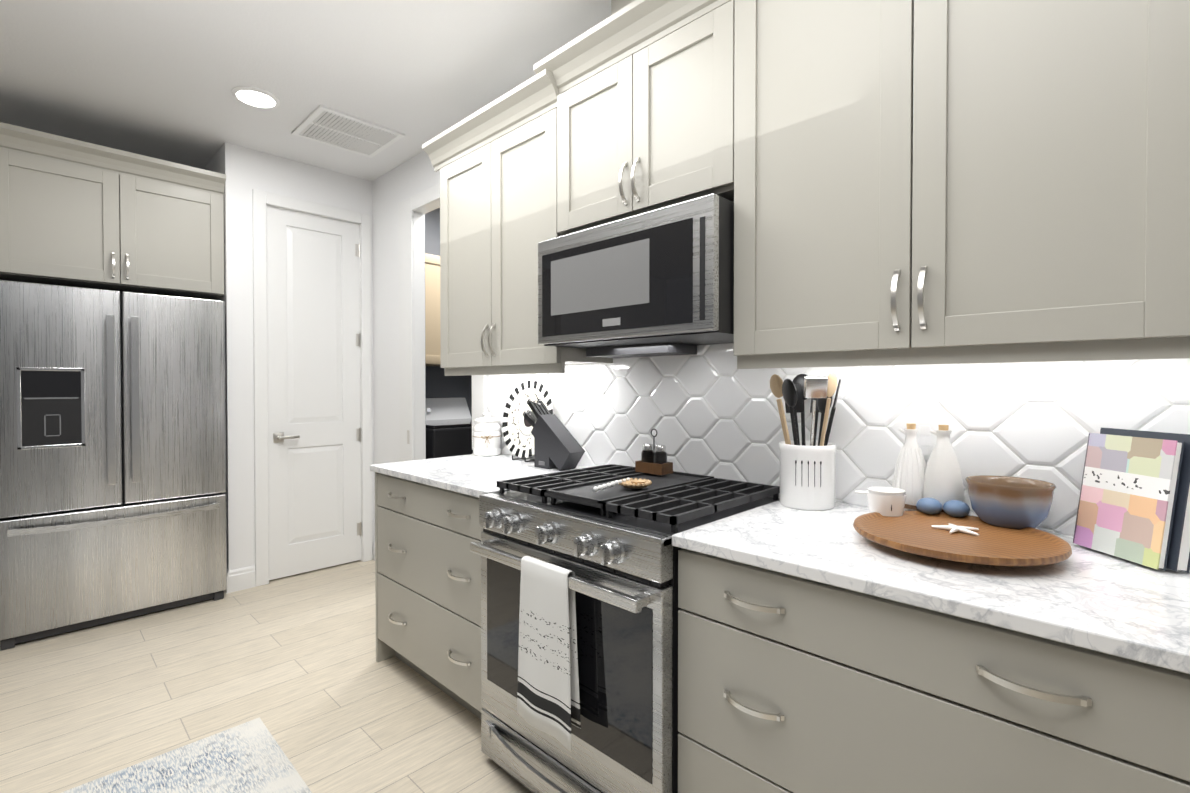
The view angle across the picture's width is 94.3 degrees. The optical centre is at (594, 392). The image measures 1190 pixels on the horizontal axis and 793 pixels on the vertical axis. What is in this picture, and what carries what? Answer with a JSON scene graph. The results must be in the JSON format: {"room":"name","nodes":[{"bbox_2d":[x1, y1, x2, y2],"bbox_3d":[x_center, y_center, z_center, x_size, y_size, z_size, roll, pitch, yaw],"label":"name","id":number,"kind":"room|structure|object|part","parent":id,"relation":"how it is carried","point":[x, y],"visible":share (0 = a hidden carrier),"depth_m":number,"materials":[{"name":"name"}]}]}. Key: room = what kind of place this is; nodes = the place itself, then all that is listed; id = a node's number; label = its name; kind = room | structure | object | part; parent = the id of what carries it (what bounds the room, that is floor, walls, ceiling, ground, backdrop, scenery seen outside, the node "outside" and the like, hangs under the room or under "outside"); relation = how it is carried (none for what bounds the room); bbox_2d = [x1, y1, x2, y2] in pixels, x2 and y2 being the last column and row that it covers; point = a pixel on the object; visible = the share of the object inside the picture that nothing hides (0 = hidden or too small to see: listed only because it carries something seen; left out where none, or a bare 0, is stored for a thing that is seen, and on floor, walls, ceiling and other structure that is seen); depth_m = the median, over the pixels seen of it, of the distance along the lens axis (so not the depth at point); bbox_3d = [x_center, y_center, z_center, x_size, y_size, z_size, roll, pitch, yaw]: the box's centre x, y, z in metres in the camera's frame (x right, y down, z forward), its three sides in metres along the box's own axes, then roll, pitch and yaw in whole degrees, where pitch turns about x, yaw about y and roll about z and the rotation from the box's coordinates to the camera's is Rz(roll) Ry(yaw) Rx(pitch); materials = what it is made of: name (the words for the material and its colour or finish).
{"room":"kitchen","nodes":[
{"label":"kitchen","id":0,"kind":"room"},
{"bbox_2d":[204,154,219,299],"bbox_3d":[-2.533,-0.156,3.766,0.600,2.790,0.140,1,1,44],"label":"wall","id":1,"kind":"structure","parent":0,"point":[211,166],"depth_m":3.64,"materials":[{"name":"white paint"}]},
{"bbox_2d":[0,122,225,299],"bbox_3d":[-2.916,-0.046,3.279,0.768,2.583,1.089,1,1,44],"label":"upper cabinet","id":2,"kind":"object","parent":1,"relation":"attached to","point":[77,213],"visible":1,"depth_m":3.04,"materials":[{"name":"grey paint"}]},
{"bbox_3d":[-2.918,-1.277,3.266,0.763,0.120,1.089,1,1,44],"label":"trim","id":3,"kind":"part","parent":2,"relation":"part of","materials":[{"name":"grey paint"}]},
{"bbox_3d":[-2.638,-0.708,3.069,0.035,0.147,0.071,1,1,44],"label":"handle","id":4,"kind":"part","parent":2,"relation":"part of","materials":[{"name":"silver metal"}]},
{"bbox_2d":[0,559,532,792],"bbox_3d":[-0.594,1.304,0.988,9.600,0.060,7.800,1,1,44],"label":"floor","id":5,"kind":"structure","parent":0,"point":[312,684],"depth_m":2.28,"materials":[{"name":"beige wood"}]},
{"bbox_2d":[0,280,226,650],"bbox_3d":[-2.815,0.348,3.240,0.858,1.796,0.945,1,1,44],"label":"fridge","id":6,"kind":"object","parent":5,"relation":"on","point":[112,459],"visible":1,"depth_m":2.92,"materials":[{"name":"grey metal"}]},
{"bbox_3d":[-2.739,0.077,2.784,0.007,0.406,0.247,1,1,44],"label":"panel","id":7,"kind":"part","parent":6,"relation":"part of","materials":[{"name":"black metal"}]},
{"bbox_2d":[61,717,311,792],"bbox_3d":[-0.997,1.270,0.968,2.050,0.008,1.250,1,1,44],"label":"rug","id":8,"kind":"object","parent":5,"relation":"on","point":[249,757],"visible":1,"depth_m":1.83,"materials":[{"name":"fabric"}]},
{"bbox_2d":[375,472,482,718],"bbox_3d":[-0.473,0.810,2.472,0.930,0.891,0.692,1,1,44],"label":"base cabinet","id":9,"kind":"object","parent":5,"relation":"on","point":[428,588],"visible":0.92,"depth_m":2.23,"materials":[{"name":"grey paint"}]},
{"bbox_3d":[-0.695,0.722,2.229,0.640,0.551,0.035,1,1,44],"label":"handle","id":10,"kind":"part","parent":9,"relation":"part of","materials":[{"name":"silver metal"}]},
{"bbox_2d":[426,398,472,458],"bbox_3d":[-1.133,0.631,4.289,0.750,1.165,0.690,1,1,44],"label":"washer","id":11,"kind":"object","parent":5,"relation":"on","point":[448,427],"visible":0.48,"depth_m":3.96,"materials":[{"name":"black metal"}]},
{"bbox_3d":[-1.335,0.143,4.480,0.175,0.195,0.680,1,1,44],"label":"panel","id":12,"kind":"part","parent":11,"relation":"part of","materials":[{"name":"white plastic"}]},
{"bbox_2d":[470,464,779,792],"bbox_3d":[0.105,0.784,1.837,0.773,0.960,0.775,1,1,44],"label":"range","id":13,"kind":"object","parent":5,"relation":"on","point":[579,634],"visible":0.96,"depth_m":1.53,"materials":[{"name":"silver metal"}]},
{"bbox_3d":[-0.116,1.157,1.615,0.773,0.149,0.096,1,1,44],"label":"drawer","id":14,"kind":"part","parent":13,"relation":"part of","materials":[{"name":"silver metal"}]},
{"bbox_2d":[517,556,580,751],"bbox_3d":[-0.138,0.717,1.560,0.245,0.470,0.040,1,1,44],"label":"towel","id":15,"kind":"object","parent":13,"relation":"hanging from","point":[548,698],"depth_m":1.53,"materials":[{"name":"white fabric"}]},
{"bbox_3d":[-0.148,0.409,1.595,0.582,0.068,0.056,1,1,44],"label":"knob","id":16,"kind":"part","parent":13,"relation":"part of","materials":[{"name":"silver metal"}]},
{"bbox_3d":[-0.135,0.510,1.588,0.713,0.032,0.063,1,1,44],"label":"handle","id":17,"kind":"part","parent":13,"relation":"part of","materials":[{"name":"silver metal"}]},
{"bbox_3d":[-0.099,0.412,1.623,0.773,0.124,0.052,1,1,44],"label":"panel","id":18,"kind":"part","parent":13,"relation":"part of","materials":[{"name":"silver metal"}]},
{"bbox_3d":[-0.098,0.776,1.628,0.773,0.600,0.046,1,1,44],"label":"door","id":19,"kind":"part","parent":13,"relation":"part of","materials":[{"name":"silver metal"}]},
{"bbox_2d":[593,429,672,491],"bbox_3d":[0.150,0.220,1.889,0.142,0.164,0.514,0,1,21],"label":"salt and pepper set","id":20,"kind":"object","parent":13,"relation":"on","point":[653,460],"visible":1,"depth_m":2.04,"materials":[{"name":"brown wood"}]},
{"bbox_2d":[678,548,1189,792],"bbox_3d":[0.799,0.826,1.234,1.056,0.891,0.692,1,1,44],"label":"base cabinet","id":21,"kind":"object","parent":5,"relation":"on","point":[787,683],"visible":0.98,"depth_m":1.03,"materials":[{"name":"grey paint"}]},
{"bbox_2d":[370,454,1189,673],"bbox_3d":[0.186,0.358,1.835,2.780,0.028,0.679,1,1,44],"label":"countertop","id":22,"kind":"structure","parent":21,"relation":"on","point":[1089,598],"depth_m":1.07,"materials":[{"name":"stone"}]},
{"bbox_2d":[473,413,500,455],"bbox_3d":[-0.572,0.217,2.928,0.157,0.224,0.151,1,1,44],"label":"canister","id":23,"kind":"object","parent":22,"relation":"on","point":[486,435],"visible":1,"depth_m":2.87,"materials":[{"name":"white ceramic"}]},
{"bbox_3d":[-0.572,0.253,2.928,0.157,0.073,0.151,1,1,44],"label":"cord","id":24,"kind":"part","parent":23,"relation":"part of","materials":[{"name":"brown fabric"}]},
{"bbox_2d":[502,380,552,461],"bbox_3d":[-0.336,0.135,2.709,0.384,0.393,0.102,1,1,44],"label":"decorative plate","id":25,"kind":"object","parent":22,"relation":"on","point":[517,427],"visible":0.71,"depth_m":2.75,"materials":[{"name":"white ceramic"}]},
{"bbox_2d":[523,399,584,470],"bbox_3d":[-0.196,0.182,2.474,0.342,0.305,0.090,1,1,44],"label":"knife block","id":26,"kind":"object","parent":22,"relation":"on","point":[557,445],"visible":1,"depth_m":2.43,"materials":[{"name":"grey wood"}]},
{"bbox_3d":[-0.268,0.097,2.543,0.141,0.136,0.074,1,1,44],"label":"handle","id":27,"kind":"part","parent":26,"relation":"part of","materials":[{"name":"black"}]},
{"bbox_2d":[770,372,840,510],"bbox_3d":[0.643,0.142,1.682,0.195,0.405,0.208,1,1,44],"label":"utensil crock","id":28,"kind":"object","parent":22,"relation":"on","point":[807,475],"visible":1,"depth_m":1.63,"materials":[{"name":"white ceramic"}]},
{"bbox_2d":[853,423,1071,565],"bbox_3d":[0.834,0.219,1.303,0.452,0.261,0.516,1,1,44],"label":"wood tray","id":29,"kind":"object","parent":22,"relation":"on","point":[1012,513],"visible":1,"depth_m":1.31,"materials":[{"name":"brown wood"}]},
{"bbox_2d":[854,423,1055,528],"bbox_3d":[0.913,0.202,1.414,0.412,0.231,0.247,1,1,44],"label":"decorations","id":30,"kind":"object","parent":29,"relation":"on","point":[936,489],"depth_m":1.41,"materials":[{"name":"white ceramic"}]},
{"bbox_2d":[932,523,978,535],"bbox_3d":[0.834,0.313,1.274,0.096,0.014,0.085,1,1,44],"label":"starfish","id":31,"kind":"object","parent":29,"relation":"on","point":[950,529],"depth_m":1.26,"materials":[{"name":"white ceramic"}]},
{"bbox_2d":[1073,428,1189,572],"bbox_3d":[1.143,0.215,1.167,0.091,0.268,0.194,0,1,-2],"label":"cookbooks","id":32,"kind":"object","parent":22,"relation":"on","point":[1134,502],"visible":0.98,"depth_m":1.14,"materials":[{"name":"multicoloured paper"}]},
{"bbox_3d":[0.516,0.736,1.050,0.633,0.551,0.035,1,1,44],"label":"handle","id":33,"kind":"part","parent":21,"relation":"part of","materials":[{"name":"silver metal"}]},
{"bbox_2d":[216,142,373,570],"bbox_3d":[-2.003,-0.156,3.794,0.120,2.790,0.920,1,1,44],"label":"wall","id":34,"kind":"structure","parent":0,"point":[246,171],"depth_m":3.49,"materials":[{"name":"white paint"}]},
{"bbox_2d":[224,542,374,592],"bbox_3d":[-1.897,1.173,3.697,0.690,0.135,0.935,1,1,44],"label":"baseboard","id":35,"kind":"structure","parent":34,"relation":"attached to","point":[239,579],"depth_m":3.48,"materials":[{"name":"white"}]},
{"bbox_2d":[252,189,371,586],"bbox_3d":[-1.950,-0.030,3.830,0.128,2.537,0.758,1,1,44],"label":"door frame","id":36,"kind":"structure","parent":34,"relation":"attached to","point":[261,200],"depth_m":3.57,"materials":[{"name":"white wood"}]},
{"bbox_2d":[266,205,360,579],"bbox_3d":[-1.920,0.003,3.806,0.091,2.449,0.612,1,1,44],"label":"pantry door","id":37,"kind":"structure","parent":34,"relation":"in","point":[313,376],"depth_m":3.80,"materials":[{"name":"white wood"}]},
{"bbox_3d":[-2.044,0.296,3.658,0.056,0.064,0.147,1,1,44],"label":"handle","id":38,"kind":"part","parent":37,"relation":"part of","materials":[{"name":"silver metal"}]},
{"bbox_2d":[355,243,361,535],"bbox_3d":[-1.721,-0.019,4.018,0.012,2.130,0.031,1,1,44],"label":"door hinges","id":39,"kind":"structure","parent":37,"relation":"attached to","point":[358,343],"depth_m":4.02,"materials":[{"name":"silver metal"}]},
{"bbox_2d":[0,0,610,181],"bbox_3d":[-0.594,-1.556,0.952,9.600,0.080,7.800,1,1,44],"label":"ceiling","id":40,"kind":"structure","parent":0,"point":[160,79],"depth_m":2.60,"materials":[{"name":"white paint"}]},
{"bbox_2d":[231,86,279,108],"bbox_3d":[-1.765,-1.534,2.875,0.216,0.012,0.216,1,1,44],"label":"recessed light","id":41,"kind":"object","parent":40,"relation":"in","point":[255,97],"visible":1,"depth_m":2.87,"materials":[{"name":"white plastic"}]},
{"bbox_2d":[291,105,404,157],"bbox_3d":[-1.466,-1.536,3.282,0.460,0.015,0.480,1,1,44],"label":"ceiling vent","id":42,"kind":"object","parent":40,"relation":"in","point":[334,128],"visible":1,"depth_m":3.26,"materials":[{"name":"white metal"}]},
{"bbox_2d":[425,213,427,423],"bbox_3d":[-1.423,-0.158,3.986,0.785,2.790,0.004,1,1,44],"label":"wall","id":43,"kind":"structure","parent":0,"point":[426,367],"depth_m":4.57,"materials":[{"name":"grey paint"}]},
{"bbox_2d":[427,208,471,417],"bbox_3d":[-1.413,-0.166,4.643,0.100,2.790,0.960,1,1,44],"label":"wall","id":44,"kind":"structure","parent":0,"point":[439,383],"depth_m":4.66,"materials":[{"name":"grey paint"}]},
{"bbox_2d":[425,253,440,366],"bbox_3d":[-1.233,-0.644,4.488,0.363,0.850,0.958,1,1,44],"label":"wall cabinet","id":45,"kind":"object","parent":44,"relation":"attached to","point":[432,318],"depth_m":4.26,"materials":[{"name":"beige wood"}]},
{"bbox_2d":[372,151,1071,541],"bbox_3d":[-0.125,-0.142,2.663,4.390,2.790,0.080,1,1,44],"label":"wall","id":46,"kind":"structure","parent":0,"point":[404,181],"depth_m":3.90,"materials":[{"name":"white paint"}]},
{"bbox_2d":[398,182,486,461],"bbox_3d":[-0.940,-0.021,3.446,1.009,2.530,0.098,1,1,44],"label":"door frame","id":47,"kind":"structure","parent":46,"relation":"attached to","point":[413,210],"depth_m":3.67,"materials":[{"name":"white"}]},
{"bbox_2d":[422,69,612,375],"bbox_3d":[-0.397,-0.666,2.596,0.954,1.166,0.383,1,1,44],"label":"upper cabinet","id":48,"kind":"object","parent":46,"relation":"attached to","point":[494,162],"visible":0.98,"depth_m":2.43,"materials":[{"name":"grey paint"}]},
{"bbox_3d":[-0.477,-0.235,2.465,0.067,0.147,0.035,1,1,44],"label":"handle","id":49,"kind":"part","parent":48,"relation":"part of","materials":[{"name":"silver metal"}]},
{"bbox_3d":[-0.458,-0.620,2.479,0.876,0.999,0.020,1,1,44],"label":"door","id":50,"kind":"part","parent":48,"relation":"part of","materials":[{"name":"grey paint"}]},
{"bbox_2d":[534,0,734,235],"bbox_3d":[0.197,-1.069,2.012,0.850,0.917,0.383,1,1,44],"label":"upper cabinet","id":51,"kind":"object","parent":46,"relation":"attached to","point":[645,109],"visible":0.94,"depth_m":1.85,"materials":[{"name":"grey paint"}]},
{"bbox_3d":[0.349,-1.356,1.983,0.596,0.343,0.208,1,1,44],"label":"panel","id":52,"kind":"part","parent":51,"relation":"part of","materials":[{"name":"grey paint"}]},
{"bbox_3d":[0.117,-0.723,1.881,0.067,0.147,0.035,1,1,44],"label":"handle","id":53,"kind":"part","parent":51,"relation":"part of","materials":[{"name":"silver metal"}]},
{"bbox_3d":[0.197,-1.229,2.010,0.850,0.115,0.383,1,1,44],"label":"trim","id":54,"kind":"part","parent":51,"relation":"part of","materials":[{"name":"grey paint"}]},
{"bbox_2d":[538,193,733,357],"bbox_3d":[0.205,-0.356,1.976,0.771,0.425,0.423,1,1,44],"label":"over-the-range microwave","id":55,"kind":"object","parent":51,"relation":"attached to","point":[658,282],"visible":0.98,"depth_m":1.76,"materials":[{"name":"silver metal"}]},
{"bbox_2d":[486,343,1189,535],"bbox_3d":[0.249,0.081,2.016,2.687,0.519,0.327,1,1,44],"label":"backsplash","id":56,"kind":"structure","parent":46,"relation":"attached to","point":[710,410],"depth_m":1.67,"materials":[{"name":"white tile"}]},
{"bbox_2d":[496,404,505,424],"bbox_3d":[-0.503,0.117,2.962,0.095,0.115,0.006,1,1,44],"label":"outlet","id":57,"kind":"object","parent":56,"relation":"attached to","point":[500,408],"visible":0.48,"depth_m":2.96,"materials":[{"name":"white plastic"}]},
{"bbox_2d":[910,419,940,460],"bbox_3d":[0.935,0.135,1.562,0.076,0.115,0.006,1,1,44],"label":"electrical outlet plate","id":58,"kind":"object","parent":56,"relation":"attached to","point":[926,439],"visible":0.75,"depth_m":1.56,"materials":[{"name":"white plastic"}]},
{"bbox_2d":[734,0,1189,368],"bbox_3d":[0.867,-0.793,1.363,1.167,1.451,0.383,1,1,44],"label":"upper cabinet","id":59,"kind":"object","parent":46,"relation":"attached to","point":[923,182],"visible":1,"depth_m":1.24,"materials":[{"name":"grey paint"}]},
{"bbox_3d":[0.732,-0.221,1.288,0.067,0.147,0.035,1,1,44],"label":"handle","id":60,"kind":"part","parent":59,"relation":"part of","materials":[{"name":"silver metal"}]},
{"bbox_3d":[0.820,-0.761,1.409,1.036,1.386,0.383,1,1,44],"label":"trim","id":61,"kind":"part","parent":59,"relation":"part of","materials":[{"name":"grey paint"}]}
]}

